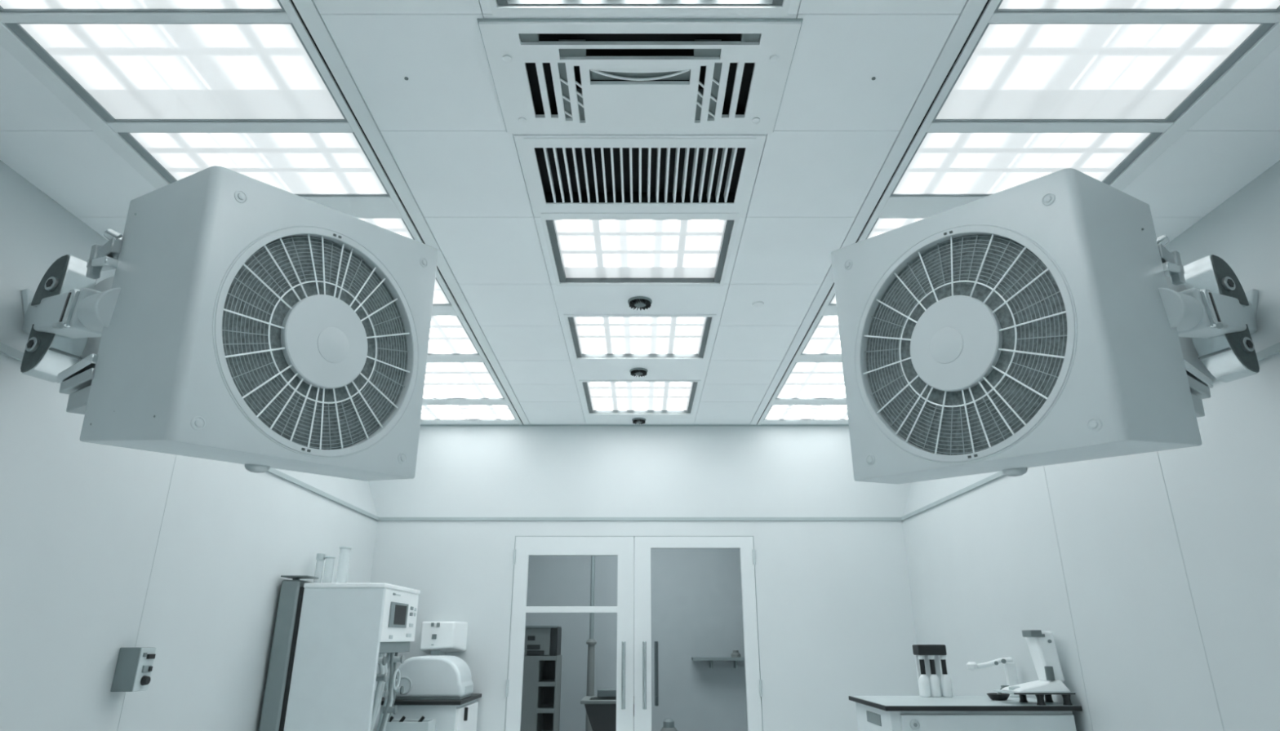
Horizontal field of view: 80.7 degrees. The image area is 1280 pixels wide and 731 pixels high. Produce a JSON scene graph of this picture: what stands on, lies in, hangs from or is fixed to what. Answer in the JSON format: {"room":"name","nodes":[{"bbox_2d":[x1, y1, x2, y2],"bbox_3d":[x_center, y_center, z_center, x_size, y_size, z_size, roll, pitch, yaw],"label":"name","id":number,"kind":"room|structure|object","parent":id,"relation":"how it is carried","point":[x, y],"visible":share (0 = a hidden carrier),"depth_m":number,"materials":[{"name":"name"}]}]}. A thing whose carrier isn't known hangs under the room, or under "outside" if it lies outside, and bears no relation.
{"room":"laboratory","nodes":[
{"label":"laboratory","id":0,"kind":"room"},
{"bbox_2d":[0,160,377,730],"bbox_3d":[-2.245,0.341,1.419,0.420,3.045,8.900,0,-20,0],"label":"wall","id":1,"kind":"structure","parent":0,"point":[81,522],"depth_m":2.98,"materials":[{"name":"white paint"}]},
{"bbox_2d":[20,228,122,414],"bbox_3d":[-1.690,-0.082,2.300,1.104,0.643,0.275,-16,-25,38],"label":"bracket","id":2,"kind":"object","parent":1,"relation":"attached to","point":[66,317],"visible":0.8,"depth_m":2.29,"materials":[{"name":"silver metal"}]},
{"bbox_2d":[26,339,34,348],"bbox_3d":[-1.903,-0.067,2.351,0.030,0.026,0.003,-7,-21,20],"label":"bolt","id":3,"kind":"object","parent":2,"relation":"attached to","point":[30,344],"depth_m":2.35,"materials":[{"name":"black metal"}]},
{"bbox_2d":[45,279,52,287],"bbox_3d":[-1.899,-0.265,2.421,0.030,0.026,0.003,-7,-21,20],"label":"bolt","id":4,"kind":"object","parent":2,"relation":"attached to","point":[49,282],"depth_m":2.42,"materials":[{"name":"black metal"}]},
{"bbox_2d":[79,165,438,481],"bbox_3d":[-0.986,-0.068,2.176,0.394,0.782,0.888,-12,-23,30],"label":"fan unit","id":5,"kind":"object","parent":2,"relation":"attached to","point":[257,325],"visible":1,"depth_m":1.93,"materials":[{"name":"metal"}]},
{"bbox_2d":[111,647,155,692],"bbox_3d":[-1.982,1.195,2.963,0.107,0.160,0.095,0,-20,0],"label":"control box","id":6,"kind":"object","parent":1,"relation":"attached to","point":[134,667],"visible":1,"depth_m":2.93,"materials":[{"name":"grey plastic"}]},
{"bbox_2d":[142,665,152,672],"bbox_3d":[-1.942,1.197,2.970,0.012,0.026,0.050,0,-20,0],"label":"switch","id":7,"kind":"object","parent":6,"relation":"attached to","point":[145,668],"depth_m":2.97,"materials":[{"name":"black plastic"}]},
{"bbox_2d":[116,454,177,730],"bbox_3d":[-2.034,1.343,2.959,0.001,2.208,0.003,0,-20,0],"label":"trim","id":8,"kind":"structure","parent":1,"relation":"attached to","point":[176,455],"depth_m":3.13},
{"bbox_2d":[0,342,378,520],"bbox_3d":[-2.029,-0.322,1.659,0.012,0.026,8.900,0,-20,0],"label":"trim","id":9,"kind":"structure","parent":1,"relation":"attached to","point":[5,349],"depth_m":4.45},
{"bbox_2d":[315,553,325,560],"bbox_3d":[-1.973,1.259,4.628,0.053,0.202,0.053,0,-20,0],"label":"cylinder","id":10,"kind":"object","parent":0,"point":[320,557],"visible":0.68,"depth_m":4.64,"materials":[{"name":"white plastic"}]},
{"bbox_2d":[420,422,848,424],"bbox_3d":[0.000,-1.063,1.927,3.580,0.060,8.900,0,-20,0],"label":"trim","id":11,"kind":"structure","parent":0,"point":[421,423],"depth_m":6.05,"materials":[{"name":"paint"}]},
{"bbox_2d":[525,548,747,730],"bbox_3d":[0.000,2.910,8.156,4.800,2.800,0.120,0,-20,0],"label":"wall","id":12,"kind":"structure","parent":0,"point":[696,597],"depth_m":8.11,"materials":[{"name":"paint"}]},
{"bbox_2d":[691,657,744,668],"bbox_3d":[0.878,3.119,7.900,0.657,0.104,0.220,0,-20,0],"label":"wall shelf","id":13,"kind":"object","parent":12,"relation":"attached to","point":[710,659],"visible":0.88,"depth_m":7.81,"materials":[{"name":"grey plastic"}]},
{"bbox_2d":[730,650,740,657],"bbox_3d":[1.006,3.031,7.911,0.100,0.070,0.100,0,-20,0],"label":"pot","id":14,"kind":"object","parent":13,"relation":"on","point":[735,654],"visible":1,"depth_m":7.88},
{"bbox_2d":[0,0,1279,424],"bbox_3d":[0.000,-1.063,1.927,4.670,0.060,8.897,0,-20,0],"label":"ceiling","id":15,"kind":"structure","parent":0,"point":[443,127],"depth_m":2.78,"materials":[{"name":"paint"}]},
{"bbox_2d":[629,367,647,377],"bbox_3d":[-0.008,0.046,4.860,0.116,0.028,0.116,0,-20,0],"label":"smoke detector","id":16,"kind":"object","parent":15,"relation":"in","point":[642,372],"visible":1,"depth_m":4.83,"materials":[{"name":"grey plastic"}]},
{"bbox_2d":[631,417,645,424],"bbox_3d":[-0.008,0.441,5.950,0.110,0.028,0.110,0,-20,0],"label":"ceiling vent","id":17,"kind":"object","parent":15,"relation":"in","point":[639,420],"visible":1,"depth_m":5.92,"materials":[{"name":"grey plastic"}]},
{"bbox_2d":[476,18,803,133],"bbox_3d":[0.000,-0.901,2.338,0.908,0.076,0.495,0,-20,0],"label":"air conditioner","id":18,"kind":"object","parent":15,"relation":"attached to","point":[550,76],"visible":0.99,"depth_m":2.30,"materials":[{"name":"white plastic"}]},
{"bbox_2d":[514,134,765,216],"bbox_3d":[0.000,-0.727,2.837,0.864,0.066,0.524,0,-20,0],"label":"ceiling vent","id":19,"kind":"object","parent":15,"relation":"in","point":[565,175],"visible":0.98,"depth_m":2.85,"materials":[{"name":"white metal"}]},
{"bbox_2d":[540,216,739,286],"bbox_3d":[0.000,-0.517,3.390,0.816,0.038,0.654,0,-20,0],"label":"recessed light","id":20,"kind":"object","parent":15,"relation":"in","point":[586,249],"visible":0.86,"depth_m":3.39,"materials":[{"name":"white plastic"}]},
{"bbox_2d":[563,314,716,359],"bbox_3d":[0.000,-0.170,4.350,0.816,0.038,0.697,0,-20,0],"label":"recessed light","id":21,"kind":"object","parent":15,"relation":"in","point":[593,335],"visible":0.84,"depth_m":4.37,"materials":[{"name":"white plastic"}]},
{"bbox_2d":[573,317,706,354],"bbox_3d":[0.000,-0.183,4.355,0.732,0.010,0.627,0,-20,0],"label":"diffuser","id":22,"kind":"object","parent":21,"relation":"attached to","point":[592,335],"depth_m":4.37,"materials":[{"name":"white plastic"}]},
{"bbox_2d":[488,0,791,16],"bbox_3d":[0.000,-1.101,1.777,0.816,0.038,0.672,0,-20,0],"label":"recessed light","id":23,"kind":"object","parent":15,"relation":"in","point":[496,11],"visible":1,"depth_m":2.06,"materials":[{"name":"white plastic"}]},
{"bbox_2d":[578,380,701,415],"bbox_3d":[0.000,0.225,5.439,0.816,0.038,0.829,0,-20,0],"label":"recessed light","id":24,"kind":"object","parent":15,"relation":"in","point":[602,396],"visible":0.85,"depth_m":5.44,"materials":[{"name":"white plastic"}]},
{"bbox_2d":[587,382,692,410],"bbox_3d":[0.000,0.211,5.444,0.732,0.010,0.759,0,-20,0],"label":"diffuser","id":25,"kind":"object","parent":24,"relation":"attached to","point":[602,396],"depth_m":5.46,"materials":[{"name":"white plastic"}]},
{"bbox_2d":[627,296,652,310],"bbox_3d":[0.000,-0.317,3.858,0.124,0.028,0.124,0,-20,0],"label":"smoke detector","id":26,"kind":"object","parent":15,"relation":"in","point":[642,302],"visible":1,"depth_m":3.83,"materials":[{"name":"grey plastic"}]},
{"bbox_2d":[751,301,764,306],"bbox_3d":[0.610,-0.316,3.890,0.060,0.007,0.060,0,-20,0],"label":"ceiling sensor","id":27,"kind":"object","parent":15,"relation":"attached to","point":[758,304],"visible":1,"depth_m":3.88,"materials":[{"name":"white plastic"}]},
{"bbox_2d":[368,426,919,730],"bbox_3d":[0.000,1.876,5.659,4.870,3.045,0.120,0,-20,0],"label":"wall","id":28,"kind":"structure","parent":0,"point":[836,620],"depth_m":5.82,"materials":[{"name":"paint"}]},
{"bbox_2d":[0,21,169,189],"bbox_3d":[-1.824,-1.060,1.926,0.068,0.066,8.900,0,-20,0],"label":"trim","id":29,"kind":"structure","parent":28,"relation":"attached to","point":[10,41],"depth_m":2.42,"materials":[{"name":"paint"}]},
{"bbox_2d":[279,0,530,425],"bbox_3d":[-0.915,-1.062,1.926,0.052,0.062,8.900,0,-20,0],"label":"trim","id":30,"kind":"structure","parent":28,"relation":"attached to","point":[308,10],"depth_m":2.71,"materials":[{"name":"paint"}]},
{"bbox_2d":[419,622,467,655],"bbox_3d":[-1.413,1.984,5.423,0.282,0.260,0.250,0,-20,0],"label":"switch box","id":31,"kind":"object","parent":28,"relation":"attached to","point":[437,638],"visible":0.94,"depth_m":5.34,"materials":[{"name":"white plastic"}]},
{"bbox_2d":[431,634,436,639],"bbox_3d":[-1.454,1.917,5.321,0.031,0.032,0.011,0,-20,0],"label":"switch","id":32,"kind":"object","parent":31,"relation":"attached to","point":[433,636],"depth_m":5.32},
{"bbox_2d":[420,420,517,422],"bbox_3d":[-1.383,0.414,6.002,0.815,0.063,0.030,0,-20,0],"label":"trim","id":33,"kind":"structure","parent":28,"relation":"attached to","point":[420,420],"depth_m":6.00,"materials":[{"name":"paint"}]},
{"bbox_2d":[505,537,634,730],"bbox_3d":[-0.506,2.292,5.425,0.919,2.084,0.119,0,-20,0],"label":"door","id":34,"kind":"structure","parent":28,"relation":"in","point":[623,548],"depth_m":5.61,"materials":[{"name":"paint"}]},
{"bbox_2d":[504,536,763,730],"bbox_3d":[-0.043,2.320,5.499,1.837,2.100,0.120,0,-20,0],"label":"trim","id":35,"kind":"structure","parent":28,"relation":"attached to","point":[515,536],"depth_m":5.72,"materials":[{"name":"grey metal"}]},
{"bbox_2d":[420,424,848,426],"bbox_3d":[0.000,0.484,6.093,4.070,0.012,0.012,0,-20,0],"label":"trim","id":36,"kind":"structure","parent":28,"relation":"attached to","point":[420,424],"depth_m":6.09,"materials":[{"name":"grey metal"}]},
{"bbox_2d":[378,517,901,520],"bbox_3d":[0.000,1.190,5.838,4.046,0.024,0.012,0,-20,0],"label":"trim","id":37,"kind":"structure","parent":28,"relation":"attached to","point":[380,518],"depth_m":5.83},
{"bbox_2d":[634,537,762,730],"bbox_3d":[0.419,2.305,5.463,0.920,2.084,0.198,0,-20,0],"label":"door","id":38,"kind":"structure","parent":28,"relation":"in","point":[642,545],"depth_m":5.58,"materials":[{"name":"paint"}]},
{"bbox_2d":[762,420,848,422],"bbox_3d":[1.383,0.414,6.002,0.815,0.063,0.030,0,-20,0],"label":"trim","id":39,"kind":"structure","parent":28,"relation":"attached to","point":[763,420],"depth_m":6.00,"materials":[{"name":"paint"}]},
{"bbox_2d":[749,0,1000,425],"bbox_3d":[0.915,-1.062,1.926,0.052,0.062,8.900,0,-20,0],"label":"trim","id":40,"kind":"structure","parent":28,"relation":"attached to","point":[971,10],"depth_m":2.67,"materials":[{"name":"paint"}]},
{"bbox_2d":[1108,21,1279,191],"bbox_3d":[1.824,-1.060,1.926,0.068,0.066,8.900,0,-20,0],"label":"trim","id":41,"kind":"structure","parent":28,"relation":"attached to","point":[1269,41],"depth_m":2.43,"materials":[{"name":"paint"}]},
{"bbox_2d":[902,160,1279,730],"bbox_3d":[2.245,0.341,1.419,0.420,3.045,8.900,0,-20,0],"label":"wall","id":42,"kind":"structure","parent":0,"point":[984,566],"depth_m":3.02,"materials":[{"name":"white paint"}]},
{"bbox_2d":[1043,466,1093,730],"bbox_3d":[2.034,1.514,3.429,0.001,2.208,0.003,0,-20,0],"label":"trim","id":43,"kind":"structure","parent":42,"relation":"attached to","point":[1043,466],"depth_m":3.57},
{"bbox_2d":[901,342,1279,520],"bbox_3d":[2.029,-0.322,1.659,0.012,0.026,8.900,0,-20,0],"label":"trim","id":44,"kind":"structure","parent":42,"relation":"attached to","point":[1274,349],"depth_m":4.50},
{"bbox_2d":[1156,451,1224,730],"bbox_3d":[2.034,1.228,2.640,0.001,2.208,0.003,0,-20,0],"label":"trim","id":45,"kind":"structure","parent":42,"relation":"attached to","point":[1157,451],"depth_m":2.78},
{"bbox_2d":[1156,235,1259,417],"bbox_3d":[1.688,-0.080,2.301,1.104,0.647,0.271,17,-26,-38],"label":"bracket","id":46,"kind":"object","parent":42,"relation":"attached to","point":[1212,315],"visible":0.76,"depth_m":2.34,"materials":[{"name":"silver metal"}]},
{"bbox_2d":[831,168,1202,484],"bbox_3d":[0.970,-0.061,2.172,0.390,0.774,0.911,14,-24,-33],"label":"fan unit","id":47,"kind":"object","parent":46,"relation":"attached to","point":[1011,331],"visible":1,"depth_m":1.94,"materials":[{"name":"metal"}]},
{"bbox_2d":[1227,279,1234,287],"bbox_3d":[1.899,-0.265,2.421,0.030,0.026,0.003,7,-21,-20],"label":"socket","id":48,"kind":"object","parent":46,"relation":"attached to","point":[1230,282],"depth_m":2.42,"materials":[{"name":"black metal"}]},
{"bbox_2d":[1245,339,1253,348],"bbox_3d":[1.903,-0.067,2.351,0.030,0.026,0.003,7,-21,-20],"label":"socket","id":49,"kind":"object","parent":46,"relation":"attached to","point":[1249,344],"depth_m":2.35,"materials":[{"name":"black metal"}]},
{"bbox_3d":[0.000,-1.116,1.957,5.070,0.060,9.120,0,-20,0],"label":"ceiling slab","id":50,"kind":"structure","parent":0,"visible":0},
{"bbox_2d":[0,0,285,12],"bbox_3d":[-1.383,-1.091,1.791,0.812,0.016,0.622,0,-20,0],"label":"recessed light","id":51,"kind":"object","parent":50,"relation":"in","point":[6,6],"visible":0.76,"depth_m":2.07,"materials":[{"name":"white plastic"}]},
{"bbox_2d":[0,12,291,22],"bbox_3d":[-1.383,-0.996,2.107,0.815,0.063,0.035,0,-20,0],"label":"trim","id":52,"kind":"structure","parent":50,"relation":"attached to","point":[5,17],"depth_m":2.09,"materials":[{"name":"paint"}]},
{"bbox_2d":[4,22,347,121],"bbox_3d":[-1.383,-0.898,2.322,0.812,0.016,0.432,0,-20,0],"label":"recessed light","id":53,"kind":"object","parent":50,"relation":"in","point":[125,72],"visible":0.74,"depth_m":2.30,"materials":[{"name":"white plastic"}]},
{"bbox_2d":[106,121,353,132],"bbox_3d":[-1.383,-0.833,2.557,0.815,0.063,0.051,0,-20,0],"label":"trim","id":54,"kind":"structure","parent":50,"relation":"attached to","point":[117,126],"depth_m":2.54,"materials":[{"name":"paint"}]},
{"bbox_2d":[117,132,389,195],"bbox_3d":[-1.383,-0.739,2.763,0.812,0.016,0.398,0,-20,0],"label":"recessed light","id":55,"kind":"object","parent":50,"relation":"in","point":[297,163],"visible":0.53,"depth_m":2.72,"materials":[{"name":"white plastic"}]},
{"bbox_2d":[299,195,402,218],"bbox_3d":[-1.383,-0.661,3.032,0.815,0.063,0.158,0,-20,0],"label":"trim","id":56,"kind":"structure","parent":50,"relation":"attached to","point":[357,206],"depth_m":3.00,"materials":[{"name":"paint"}]},
{"bbox_2d":[359,218,414,239],"bbox_3d":[-1.383,-0.549,3.286,0.812,0.016,0.392,0,-20,0],"label":"recessed light","id":57,"kind":"object","parent":50,"relation":"in","point":[398,226],"visible":0.13,"depth_m":3.16,"materials":[{"name":"white plastic"}]},
{"bbox_2d":[432,278,451,305],"bbox_3d":[-1.383,-0.392,3.722,0.812,0.016,0.410,0,-20,0],"label":"recessed light","id":58,"kind":"object","parent":50,"relation":"in","point":[440,298],"visible":0.17,"depth_m":3.83,"materials":[{"name":"white plastic"}]},
{"bbox_2d":[431,305,457,315],"bbox_3d":[-1.383,-0.317,3.984,0.815,0.063,0.130,0,-20,0],"label":"trim","id":59,"kind":"structure","parent":50,"relation":"attached to","point":[437,310],"depth_m":3.97,"materials":[{"name":"paint"}]},
{"bbox_2d":[427,315,479,355],"bbox_3d":[-1.383,-0.175,4.320,0.812,0.016,0.596,0,-20,0],"label":"recessed light","id":60,"kind":"object","parent":50,"relation":"in","point":[448,335],"visible":0.31,"depth_m":4.36,"materials":[{"name":"white plastic"}]},
{"bbox_2d":[426,355,484,362],"bbox_3d":[-1.383,-0.069,4.668,0.815,0.063,0.128,0,-20,0],"label":"trim","id":61,"kind":"structure","parent":50,"relation":"attached to","point":[430,358],"depth_m":4.65,"materials":[{"name":"paint"}]},
{"bbox_2d":[422,362,504,399],"bbox_3d":[-1.383,0.103,5.089,0.812,0.016,0.777,0,-20,0],"label":"recessed light","id":62,"kind":"object","parent":50,"relation":"in","point":[443,380],"visible":0.4,"depth_m":5.11,"materials":[{"name":"white plastic"}]},
{"bbox_2d":[422,399,508,405],"bbox_3d":[-1.383,0.242,5.527,0.815,0.063,0.140,0,-20,0],"label":"trim","id":63,"kind":"structure","parent":50,"relation":"attached to","point":[425,402],"depth_m":5.52,"materials":[{"name":"paint"}]},
{"bbox_2d":[420,405,516,420],"bbox_3d":[-1.383,0.355,5.785,0.812,0.016,0.417,0,-20,0],"label":"recessed light","id":64,"kind":"object","parent":50,"relation":"in","point":[428,412],"visible":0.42,"depth_m":5.82,"materials":[{"name":"white plastic"}]},
{"bbox_2d":[763,405,848,420],"bbox_3d":[1.383,0.355,5.785,0.812,0.016,0.417,0,-20,0],"label":"recessed light","id":65,"kind":"object","parent":50,"relation":"in","point":[775,412],"visible":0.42,"depth_m":5.82,"materials":[{"name":"white plastic"}]},
{"bbox_2d":[771,399,846,405],"bbox_3d":[1.383,0.242,5.527,0.815,0.063,0.140,0,-20,0],"label":"trim","id":66,"kind":"structure","parent":50,"relation":"attached to","point":[777,402],"depth_m":5.52,"materials":[{"name":"paint"}]},
{"bbox_2d":[775,362,845,399],"bbox_3d":[1.383,0.103,5.089,0.812,0.016,0.777,0,-20,0],"label":"recessed light","id":67,"kind":"object","parent":50,"relation":"in","point":[806,380],"visible":0.4,"depth_m":5.11,"materials":[{"name":"white plastic"}]},
{"bbox_2d":[795,355,842,362],"bbox_3d":[1.383,-0.069,4.668,0.815,0.063,0.128,0,-20,0],"label":"trim","id":68,"kind":"structure","parent":50,"relation":"attached to","point":[802,358],"depth_m":4.65,"materials":[{"name":"paint"}]},
{"bbox_2d":[800,315,841,355],"bbox_3d":[1.383,-0.175,4.320,0.812,0.016,0.596,0,-20,0],"label":"recessed light","id":69,"kind":"object","parent":50,"relation":"in","point":[824,340],"visible":0.31,"depth_m":4.38,"materials":[{"name":"white plastic"}]},
{"bbox_2d":[822,305,837,315],"bbox_3d":[1.383,-0.317,3.984,0.815,0.063,0.130,0,-20,0],"label":"trim","id":70,"kind":"structure","parent":50,"relation":"attached to","point":[831,310],"depth_m":3.97,"materials":[{"name":"paint"}]},
{"bbox_2d":[828,293,836,305],"bbox_3d":[1.383,-0.392,3.722,0.812,0.016,0.410,0,-20,0],"label":"recessed light","id":71,"kind":"object","parent":50,"relation":"in","point":[833,302],"visible":0.12,"depth_m":3.88,"materials":[{"name":"white plastic"}]},
{"bbox_2d":[831,296,835,303],"bbox_3d":[1.373,-0.394,3.723,0.780,0.010,0.403,0,-20,0],"label":"diffuser","id":72,"kind":"object","parent":71,"relation":"attached to","point":[833,300],"depth_m":3.87,"materials":[{"name":"white plastic"}]},
{"bbox_2d":[865,218,923,239],"bbox_3d":[1.383,-0.549,3.286,0.812,0.016,0.392,0,-20,0],"label":"recessed light","id":73,"kind":"object","parent":50,"relation":"in","point":[881,226],"visible":0.12,"depth_m":3.16,"materials":[{"name":"white plastic"}]},
{"bbox_2d":[877,195,987,218],"bbox_3d":[1.383,-0.661,3.032,0.815,0.063,0.158,0,-20,0],"label":"trim","id":74,"kind":"structure","parent":50,"relation":"attached to","point":[896,206],"depth_m":3.00,"materials":[{"name":"paint"}]},
{"bbox_2d":[890,132,1162,195],"bbox_3d":[1.383,-0.739,2.763,0.812,0.016,0.398,0,-20,0],"label":"recessed light","id":75,"kind":"object","parent":50,"relation":"in","point":[943,163],"visible":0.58,"depth_m":2.72,"materials":[{"name":"white plastic"}]},
{"bbox_2d":[926,121,1173,132],"bbox_3d":[1.383,-0.833,2.557,0.815,0.063,0.051,0,-20,0],"label":"trim","id":76,"kind":"structure","parent":50,"relation":"attached to","point":[935,126],"depth_m":2.54,"materials":[{"name":"paint"}]},
{"bbox_2d":[932,22,1275,121],"bbox_3d":[1.383,-0.898,2.322,0.812,0.016,0.432,0,-20,0],"label":"recessed light","id":77,"kind":"object","parent":50,"relation":"in","point":[1014,72],"visible":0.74,"depth_m":2.30,"materials":[{"name":"white plastic"}]},
{"bbox_2d":[988,12,1279,22],"bbox_3d":[1.383,-0.996,2.107,0.815,0.063,0.035,0,-20,0],"label":"trim","id":78,"kind":"structure","parent":50,"relation":"attached to","point":[997,17],"depth_m":2.09,"materials":[{"name":"paint"}]},
{"bbox_2d":[994,0,1279,12],"bbox_3d":[1.383,-1.091,1.791,0.812,0.016,0.622,0,-20,0],"label":"recessed light","id":79,"kind":"object","parent":50,"relation":"in","point":[1004,6],"visible":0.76,"depth_m":2.07,"materials":[{"name":"white plastic"}]},
{"bbox_3d":[0.000,2.364,2.388,5.200,0.100,12.300,0,-20,0],"label":"floor","id":80,"kind":"structure","parent":0,"visible":0},
{"bbox_2d":[258,575,319,730],"bbox_3d":[-1.938,2.079,4.230,0.155,1.690,0.630,0,-20,0],"label":"vertical panel","id":81,"kind":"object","parent":80,"relation":"on","point":[274,707],"depth_m":4.09,"materials":[{"name":"grey plastic"}]},
{"bbox_2d":[283,582,420,730],"bbox_3d":[-1.646,2.119,4.284,0.486,1.651,0.714,0,-20,0],"label":"equipment cabinet","id":82,"kind":"object","parent":80,"relation":"on","point":[342,669],"visible":1,"depth_m":4.14,"materials":[{"name":"plastic"}]},
{"bbox_2d":[338,546,352,549],"bbox_3d":[-1.828,1.241,4.634,0.078,0.239,0.078,0,-20,0],"label":"cylinder","id":83,"kind":"object","parent":82,"relation":"on","point":[341,548],"visible":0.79,"depth_m":4.66,"materials":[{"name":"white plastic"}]},
{"bbox_2d":[385,719,435,730],"bbox_3d":[-1.417,2.589,4.455,0.298,0.884,0.180,0,-20,0],"label":"caddy","id":84,"kind":"object","parent":80,"relation":"on","point":[408,725],"visible":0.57,"depth_m":4.52,"materials":[{"name":"plastic"}]},
{"bbox_2d":[379,693,481,730],"bbox_3d":[-1.577,2.702,4.916,0.887,0.985,0.685,0,-20,0],"label":"base cabinet","id":85,"kind":"object","parent":80,"relation":"on","point":[461,715],"visible":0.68,"depth_m":4.78,"materials":[{"name":"laminate"}]},
{"bbox_2d":[380,693,481,705],"bbox_3d":[-1.577,2.250,5.080,0.885,0.024,0.685,0,-20,0],"label":"countertop","id":86,"kind":"structure","parent":85,"relation":"on","point":[474,696],"depth_m":4.76,"materials":[{"name":"black plastic"}]},
{"bbox_2d":[395,655,473,700],"bbox_3d":[-1.377,2.092,5.060,0.463,0.260,0.380,0,-20,0],"label":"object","id":87,"kind":"object","parent":86,"relation":"on","point":[428,677],"visible":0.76,"depth_m":4.90,"materials":[{"name":"plastic"}]},
{"bbox_2d":[520,654,561,730],"bbox_3d":[-0.975,3.306,6.907,0.432,1.206,0.460,0,-20,0],"label":"shelf unit","id":88,"kind":"object","parent":80,"relation":"on","point":[541,686],"visible":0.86,"depth_m":6.88,"materials":[{"name":"black plastic"}]},
{"bbox_2d":[524,626,561,656],"bbox_3d":[-0.979,2.610,7.138,0.425,0.261,0.400,0,-20,0],"label":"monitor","id":89,"kind":"object","parent":88,"relation":"on","point":[540,641],"visible":0.75,"depth_m":6.97,"materials":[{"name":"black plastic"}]},
{"bbox_2d":[585,555,596,730],"bbox_3d":[-0.496,2.756,7.723,0.110,2.795,0.110,0,-20,0],"label":"pole","id":90,"kind":"object","parent":80,"relation":"on","point":[591,642],"visible":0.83,"depth_m":7.65,"materials":[{"name":"grey metal"}]},
{"bbox_2d":[580,688,634,730],"bbox_3d":[-0.257,3.412,6.768,0.539,0.910,0.510,0,-20,0],"label":"tub","id":91,"kind":"object","parent":80,"relation":"on","point":[601,709],"visible":0.58,"depth_m":6.67,"materials":[{"name":"black plastic"}]},
{"bbox_2d":[584,704,634,730],"bbox_3d":[-0.257,3.213,6.840,0.473,0.287,0.444,0,-20,0],"label":"basin","id":92,"kind":"object","parent":91,"relation":"in","point":[602,717],"depth_m":6.67,"materials":[{"name":"plastic"}]},
{"bbox_2d":[660,719,677,730],"bbox_3d":[0.264,3.555,6.796,0.240,0.660,0.240,0,-20,0],"label":"canister","id":93,"kind":"object","parent":80,"relation":"on","point":[668,724],"visible":1,"depth_m":6.85,"materials":[{"name":"grey plastic"}]},
{"bbox_2d":[848,696,1082,730],"bbox_3d":[1.577,2.174,3.579,0.903,1.067,0.650,0,-20,0],"label":"base cabinet","id":94,"kind":"object","parent":80,"relation":"on","point":[873,713],"visible":0.98,"depth_m":3.46,"materials":[{"name":"laminate"}]},
{"bbox_2d":[848,696,1082,711],"bbox_3d":[1.577,1.684,3.756,0.903,0.021,0.650,0,-20,0],"label":"countertop","id":95,"kind":"structure","parent":94,"relation":"on","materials":[{"name":"white plastic"}]},
{"bbox_2d":[917,655,931,697],"bbox_3d":[1.513,1.656,4.016,0.053,0.206,0.053,0,-20,0],"label":"bottle","id":96,"kind":"object","parent":95,"relation":"on","point":[924,683],"visible":0.99,"depth_m":3.99,"materials":[{"name":"white plastic"}]},
{"bbox_2d":[912,644,946,696],"bbox_3d":[1.564,1.636,4.038,0.152,0.259,0.097,0,-20,0],"label":"stand","id":97,"kind":"object","parent":95,"relation":"on","point":[926,651],"visible":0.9,"depth_m":4.05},
{"bbox_2d":[928,655,941,697],"bbox_3d":[1.567,1.656,4.016,0.053,0.206,0.053,0,-20,0],"label":"bottle","id":98,"kind":"object","parent":95,"relation":"on","point":[935,685],"visible":0.98,"depth_m":3.99,"materials":[{"name":"white plastic"}]},
{"bbox_2d":[939,655,952,697],"bbox_3d":[1.628,1.656,4.016,0.053,0.206,0.053,0,-20,0],"label":"bottle","id":99,"kind":"object","parent":95,"relation":"on","point":[946,686],"visible":0.99,"depth_m":3.99,"materials":[{"name":"white plastic"}]},
{"bbox_2d":[966,657,1019,697],"bbox_3d":[1.873,1.657,4.005,0.251,0.195,0.056,0,-20,0],"label":"sampling swivel","id":100,"kind":"object","parent":95,"relation":"on","point":[1009,667],"visible":0.96,"depth_m":4.01,"materials":[{"name":"white plastic"}]},
{"bbox_2d":[986,685,1009,701],"bbox_3d":[1.802,1.646,3.786,0.112,0.068,0.108,0,-20,0],"label":"dish","id":101,"kind":"object","parent":95,"relation":"on","point":[993,696],"visible":0.87,"depth_m":3.75,"materials":[{"name":"black plastic"}]},
{"bbox_2d":[986,693,1009,701],"bbox_3d":[1.800,1.664,3.779,0.108,0.030,0.108,0,-20,0],"label":"bowl","id":102,"kind":"object","parent":101,"relation":"on","point":[993,696],"depth_m":3.75,"materials":[{"name":"black plastic"}]},
{"bbox_2d":[993,630,1075,706],"bbox_3d":[1.877,1.452,3.632,0.285,0.329,0.221,0,-20,0],"label":"instrument","id":103,"kind":"object","parent":95,"relation":"on","point":[1042,646],"visible":1,"depth_m":3.59,"materials":[{"name":"white plastic"}]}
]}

